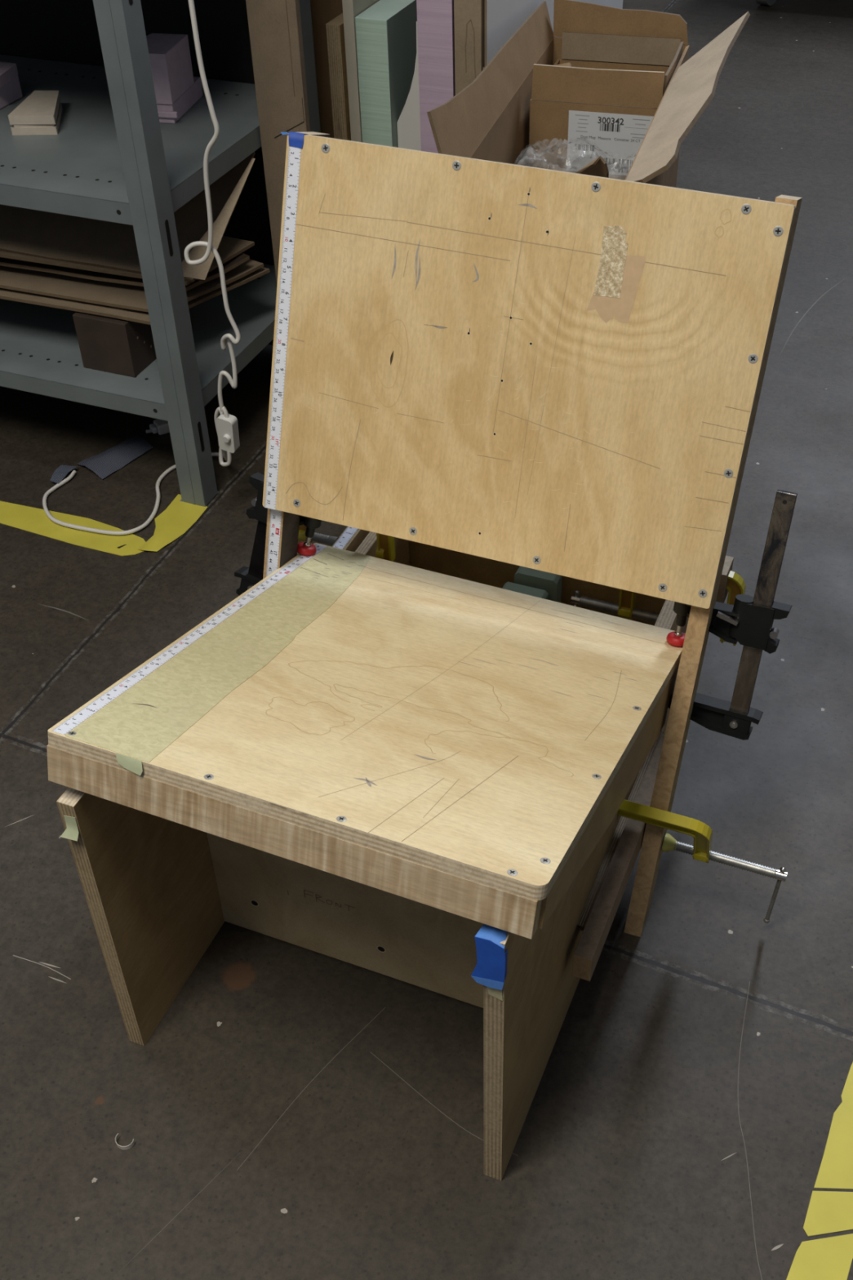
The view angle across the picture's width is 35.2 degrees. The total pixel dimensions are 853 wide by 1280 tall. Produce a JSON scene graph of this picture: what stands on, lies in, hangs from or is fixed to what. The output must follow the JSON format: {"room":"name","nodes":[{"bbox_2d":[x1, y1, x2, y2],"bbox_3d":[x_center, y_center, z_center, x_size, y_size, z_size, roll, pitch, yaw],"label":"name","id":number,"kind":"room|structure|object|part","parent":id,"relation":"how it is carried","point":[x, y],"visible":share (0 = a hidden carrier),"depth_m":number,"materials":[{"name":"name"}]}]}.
{"room":"workshop","nodes":[
{"label":"workshop","id":0,"kind":"room"},
{"bbox_2d":[0,0,852,1279],"bbox_3d":[0.120,-1.925,4.163,12.000,0.100,15.000,14,43,18],"label":"floor","id":1,"kind":"structure","parent":0,"point":[294,1112],"depth_m":1.41,"materials":[{"name":"concrete"}]},
{"bbox_2d":[0,501,145,555],"bbox_3d":[-0.636,-0.193,2.102,0.476,0.001,0.068,14,43,18],"label":"tape","id":2,"kind":"object","parent":1,"relation":"on","point":[34,520],"visible":1,"depth_m":2.07,"materials":[{"name":"yellow plastic"}]},
{"bbox_2d":[76,435,153,479],"bbox_3d":[-0.508,-0.305,2.216,0.119,0.012,0.069,-33,49,-31],"label":"pouch","id":3,"kind":"object","parent":1,"relation":"on","point":[113,459],"visible":1,"depth_m":2.21,"materials":[{"name":"grey fabric"}]},
{"bbox_2d":[115,1133,134,1149],"bbox_3d":[-0.291,0.483,1.293,0.018,0.006,0.011,14,43,18],"label":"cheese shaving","id":4,"kind":"object","parent":1,"relation":"on","point":[127,1147],"visible":1,"depth_m":1.29,"materials":[{"name":"brown wood"}]},
{"bbox_2d":[0,0,320,506],"bbox_3d":[-0.707,-1.148,1.835,0.930,1.800,0.495,14,43,18],"label":"shelving unit","id":5,"kind":"object","parent":1,"relation":"on","point":[111,157],"visible":0.64,"depth_m":2.06,"materials":[{"name":"grey metal"}]},
{"bbox_2d":[0,62,22,109],"bbox_3d":[-0.692,-0.869,2.109,0.098,0.052,0.080,14,43,18],"label":"foam block","id":6,"kind":"object","parent":5,"relation":"on","point":[10,86],"visible":1,"depth_m":2.10,"materials":[{"name":"plastic"}]},
{"bbox_2d":[8,90,62,135],"bbox_3d":[-0.585,-0.803,2.045,0.070,0.029,0.111,0,41,3],"label":"carved block","id":7,"kind":"object","parent":5,"relation":"on","point":[40,113],"visible":1,"depth_m":2.01,"materials":[{"name":"beige wood"}]},
{"bbox_2d":[72,311,156,377],"bbox_3d":[-0.469,-0.491,2.105,0.094,0.090,0.135,14,43,18],"label":"box","id":8,"kind":"object","parent":5,"relation":"on","point":[106,344],"visible":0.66,"depth_m":2.06,"materials":[{"name":"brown cardboard"}]},
{"bbox_2d":[0,266,270,324],"bbox_3d":[-0.575,-0.641,2.207,0.678,0.009,0.372,14,43,18],"label":"box","id":9,"kind":"object","parent":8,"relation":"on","point":[136,316],"visible":0.24,"depth_m":2.06,"materials":[{"name":"cardboard"}]},
{"bbox_2d":[0,259,263,311],"bbox_3d":[-0.576,-0.654,2.202,0.674,0.009,0.364,14,43,18],"label":"cardboard sheet","id":10,"kind":"object","parent":9,"relation":"on","point":[132,297],"visible":0.29,"depth_m":2.07,"materials":[{"name":"cardboard"}]},
{"bbox_2d":[0,253,249,291],"bbox_3d":[-0.574,-0.679,2.196,0.668,0.017,0.340,14,43,18],"label":"box","id":11,"kind":"object","parent":10,"relation":"on","point":[241,258],"visible":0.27,"depth_m":2.06,"materials":[{"name":"cardboard"}]},
{"bbox_2d":[0,151,255,285],"bbox_3d":[-0.602,-0.701,2.102,0.680,0.140,0.236,12,43,16],"label":"cardboard sheet","id":12,"kind":"object","parent":11,"relation":"on","point":[29,235],"visible":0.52,"depth_m":2.05,"materials":[{"name":"cardboard"}]},
{"bbox_2d":[42,0,240,535],"bbox_3d":[-0.467,-0.644,1.776,0.298,1.100,0.372,-20,44,-20],"label":"power cord","id":13,"kind":"object","parent":5,"relation":"hanging from","point":[226,424],"visible":0.94,"depth_m":1.92,"materials":[{"name":"white plastic"}]},
{"bbox_2d":[216,412,239,453],"bbox_3d":[-0.291,-0.303,1.968,0.032,0.061,0.021,16,44,20],"label":"switch","id":14,"kind":"object","parent":13,"relation":"attached to","point":[227,426],"depth_m":1.96,"materials":[{"name":"white plastic"}]},
{"bbox_2d":[156,76,203,123],"bbox_3d":[-0.385,-0.832,2.070,0.050,0.029,0.130,7,42,11],"label":"foam block","id":15,"kind":"object","parent":5,"relation":"on","point":[167,113],"visible":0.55,"depth_m":2.05,"materials":[{"name":"pink plastic"}]},
{"bbox_2d":[146,33,194,104],"bbox_3d":[-0.413,-0.864,2.029,0.087,0.072,0.093,7,42,11],"label":"foam block","id":16,"kind":"object","parent":15,"relation":"on","point":[170,58],"visible":0.51,"depth_m":2.00,"materials":[{"name":"plastic"}]},
{"bbox_2d":[137,493,208,551],"bbox_3d":[-0.394,-0.181,2.070,0.064,0.008,0.152,14,43,18],"label":"tape","id":17,"kind":"object","parent":1,"relation":"on","point":[179,517],"visible":1,"depth_m":2.08,"materials":[{"name":"yellow plastic"}]},
{"bbox_2d":[245,0,310,286],"bbox_3d":[-0.215,-0.842,1.933,0.079,1.180,0.014,14,43,18],"label":"cardboard sheet","id":18,"kind":"object","parent":1,"relation":"on","point":[275,32],"visible":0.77,"depth_m":1.96,"materials":[{"name":"brown cardboard"}]},
{"bbox_2d":[310,0,342,138],"bbox_3d":[-0.157,-1.120,2.163,0.176,1.300,0.012,14,43,18],"label":"cardboard sheet","id":19,"kind":"object","parent":1,"relation":"on","point":[322,11],"visible":0.02,"depth_m":2.28,"materials":[{"name":"brown cardboard"}]},
{"bbox_2d":[325,13,351,141],"bbox_3d":[-0.108,-0.773,2.309,0.024,0.580,0.150,14,43,18],"label":"plywood offcut","id":20,"kind":"object","parent":1,"relation":"on","point":[335,28],"visible":0.25,"depth_m":2.12,"materials":[{"name":"brown wood"}]},
{"bbox_2d":[342,0,380,142],"bbox_3d":[-0.012,-1.086,2.270,0.018,1.100,0.550,14,43,18],"label":"board","id":21,"kind":"object","parent":1,"relation":"on","point":[352,9],"visible":0.09,"depth_m":2.09,"materials":[{"name":"brown wood"}]},
{"bbox_2d":[355,0,417,147],"bbox_3d":[0.020,-0.870,2.406,0.053,0.594,0.500,14,43,18],"label":"board","id":22,"kind":"object","parent":1,"relation":"on","point":[386,31],"visible":0.26,"depth_m":2.10,"materials":[{"name":"green plastic"}]},
{"bbox_2d":[396,21,421,151],"bbox_3d":[-0.021,-0.717,2.233,0.047,0.590,0.003,14,43,18],"label":"card","id":23,"kind":"object","parent":1,"relation":"on","point":[408,123],"visible":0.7,"depth_m":2.14,"materials":[{"name":"cardboard"}]},
{"bbox_2d":[46,132,802,1180],"bbox_3d":[0.014,-0.022,1.304,0.493,0.744,0.685,14,43,18],"label":"chair","id":24,"kind":"object","parent":1,"relation":"on","point":[416,768],"visible":0.98,"depth_m":1.27,"materials":[{"name":"brown wood"}]},
{"bbox_3d":[-0.173,0.071,1.496,0.018,0.362,0.676,14,43,18],"label":"panel","id":25,"kind":"part","parent":24,"relation":"part of","materials":[{"name":"brown wood"}]},
{"bbox_2d":[234,472,321,595],"bbox_3d":[-0.162,-0.146,1.492,0.106,0.237,0.080,14,43,18],"label":"clamp","id":26,"kind":"object","parent":24,"relation":"attached to","point":[251,575],"visible":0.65,"depth_m":1.50,"materials":[{"name":"black metal"}]},
{"bbox_3d":[-0.155,-0.137,1.461,0.019,0.780,0.044,14,24,16],"label":"post","id":27,"kind":"part","parent":24,"relation":"part of","materials":[{"name":"brown wood"}]},
{"bbox_3d":[-0.054,0.230,1.338,0.372,0.316,0.018,14,43,18],"label":"panel","id":28,"kind":"part","parent":24,"relation":"part of","materials":[{"name":"brown wood"}]},
{"bbox_2d":[297,524,395,561],"bbox_3d":[-0.110,-0.156,1.568,0.158,0.108,0.040,14,43,18],"label":"c-clamp","id":29,"kind":"object","parent":24,"relation":"attached to","point":[385,549],"visible":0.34,"depth_m":1.57,"materials":[{"name":"yellow metal"}]},
{"bbox_3d":[-0.021,0.041,1.261,0.438,0.014,0.497,15,27,18],"label":"seat","id":30,"kind":"part","parent":24,"relation":"part of","materials":[{"name":"brown wood"}]},
{"bbox_2d":[502,582,548,599],"bbox_3d":[0.116,-0.033,1.633,0.056,0.062,0.030,14,43,18],"label":"foam block","id":31,"kind":"object","parent":24,"relation":"on","point":[535,592],"visible":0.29,"depth_m":1.62,"materials":[{"name":"plastic"}]},
{"bbox_3d":[0.072,-0.258,1.292,0.479,0.374,0.014,14,24,16],"label":"backrest panel","id":32,"kind":"part","parent":24,"relation":"part of","materials":[{"name":"brown wood"}]},
{"bbox_3d":[0.135,-0.046,1.697,0.372,0.260,0.017,14,43,18],"label":"panel","id":33,"kind":"part","parent":24,"relation":"part of","materials":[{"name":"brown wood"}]},
{"bbox_2d":[514,565,562,602],"bbox_3d":[0.137,-0.055,1.649,0.054,0.074,0.022,14,43,18],"label":"foam block","id":34,"kind":"object","parent":24,"relation":"on","point":[552,583],"visible":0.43,"depth_m":1.62,"materials":[{"name":"plastic"}]},
{"bbox_3d":[0.187,0.161,1.376,0.018,0.362,0.676,14,43,18],"label":"panel","id":35,"kind":"part","parent":24,"relation":"part of","materials":[{"name":"brown wood"}]},
{"bbox_3d":[0.173,0.125,1.221,0.014,0.066,0.481,15,27,18],"label":"rail","id":36,"kind":"part","parent":24,"relation":"part of","materials":[{"name":"brown wood"}]},
{"bbox_2d":[570,570,746,645],"bbox_3d":[0.268,-0.056,1.571,0.202,0.100,0.020,14,43,18],"label":"c-clamp","id":37,"kind":"object","parent":24,"relation":"attached to","point":[625,608],"visible":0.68,"depth_m":1.59,"materials":[{"name":"yellow metal"}]},
{"bbox_3d":[0.181,-0.049,1.625,0.007,0.023,0.013,14,43,18],"label":"handle","id":38,"kind":"part","parent":37,"relation":"part of","materials":[{"name":"metal"}]},
{"bbox_2d":[617,799,787,923],"bbox_3d":[0.260,0.229,1.436,0.244,0.147,0.039,14,43,18],"label":"c-clamp","id":39,"kind":"object","parent":24,"relation":"attached to","point":[702,833],"visible":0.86,"depth_m":1.40,"materials":[{"name":"yellow metal"}]},
{"bbox_3d":[0.221,0.194,1.425,0.163,0.079,0.019,14,62,18],"label":"frame","id":40,"kind":"part","parent":39,"relation":"part of","materials":[{"name":"yellow metal"}]},
{"bbox_3d":[0.369,0.271,1.425,0.012,0.091,0.006,3,41,6],"label":"handle","id":41,"kind":"part","parent":39,"relation":"part of","materials":[{"name":"metal"}]},
{"bbox_3d":[0.275,-0.037,1.331,0.019,0.771,0.044,14,24,16],"label":"post","id":42,"kind":"part","parent":24,"relation":"part of","materials":[{"name":"brown wood"}]},
{"bbox_2d":[666,489,797,740],"bbox_3d":[0.302,-0.026,1.342,0.115,0.258,0.086,14,43,18],"label":"clamp","id":43,"kind":"object","parent":24,"relation":"attached to","point":[748,622],"visible":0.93,"depth_m":1.34,"materials":[{"name":"metal"}]},
{"bbox_3d":[0.299,-0.021,1.333,0.022,0.004,0.004,27,31,11],"label":"release lever","id":44,"kind":"part","parent":43,"relation":"part of","materials":[{"name":"silver metal"}]},
{"bbox_2d":[416,0,455,153],"bbox_3d":[0.119,-1.060,2.220,0.057,1.120,0.550,14,43,18],"label":"board","id":45,"kind":"object","parent":1,"relation":"on","point":[435,18],"visible":0.09,"depth_m":2.04,"materials":[{"name":"pink plastic"}]},
{"bbox_2d":[453,0,484,95],"bbox_3d":[0.158,-1.033,2.186,0.043,1.120,0.500,14,43,18],"label":"cardboard sheet","id":46,"kind":"object","parent":1,"relation":"on","point":[468,15],"visible":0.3,"depth_m":2.00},
{"bbox_2d":[482,0,622,70],"bbox_3d":[0.230,-1.114,2.254,0.006,1.150,0.751,14,43,18],"label":"board","id":47,"kind":"object","parent":1,"relation":"on","point":[503,18],"visible":0.18,"depth_m":2.05,"materials":[{"name":"cardboard"}]},
{"bbox_2d":[426,0,750,187],"bbox_3d":[0.261,-0.598,2.064,0.331,0.613,0.633,10,42,14],"label":"cardboard box","id":48,"kind":"object","parent":1,"relation":"on","point":[489,119],"visible":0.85,"depth_m":1.96,"materials":[{"name":"brown cardboard"}]},
{"bbox_2d":[528,31,684,180],"bbox_3d":[0.291,-0.706,2.238,0.206,0.538,0.201,10,42,13],"label":"box","id":49,"kind":"object","parent":48,"relation":"in","point":[581,112],"visible":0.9,"depth_m":2.06,"materials":[{"name":"cardboard"}]},
{"bbox_3d":[0.208,-0.504,2.064,0.204,0.458,0.330,10,42,13],"label":"plastic wrap","id":50,"kind":"object","parent":48,"relation":"in","visible":0},
{"bbox_2d":[576,155,608,177],"bbox_3d":[0.233,-0.656,1.871,0.044,0.048,0.058,-24,45,-23],"label":"scrap","id":51,"kind":"object","parent":50,"relation":"on","point":[598,166],"visible":0.72,"depth_m":1.87,"materials":[{"name":"brown cardboard"}]},
{"bbox_2d":[755,0,776,5],"bbox_3d":[1.591,-2.210,3.861,1.130,0.639,0.740,14,43,18],"label":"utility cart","id":52,"kind":"object","parent":1,"relation":"on","point":[768,2],"visible":1,"depth_m":3.99,"materials":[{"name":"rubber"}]},
{"bbox_2d":[786,1062,852,1279],"bbox_3d":[0.444,0.447,1.309,0.073,0.001,0.817,20,45,23],"label":"tape","id":53,"kind":"object","parent":1,"relation":"on","point":[830,1258],"visible":1,"depth_m":1.23,"materials":[{"name":"yellow plastic"}]}
]}

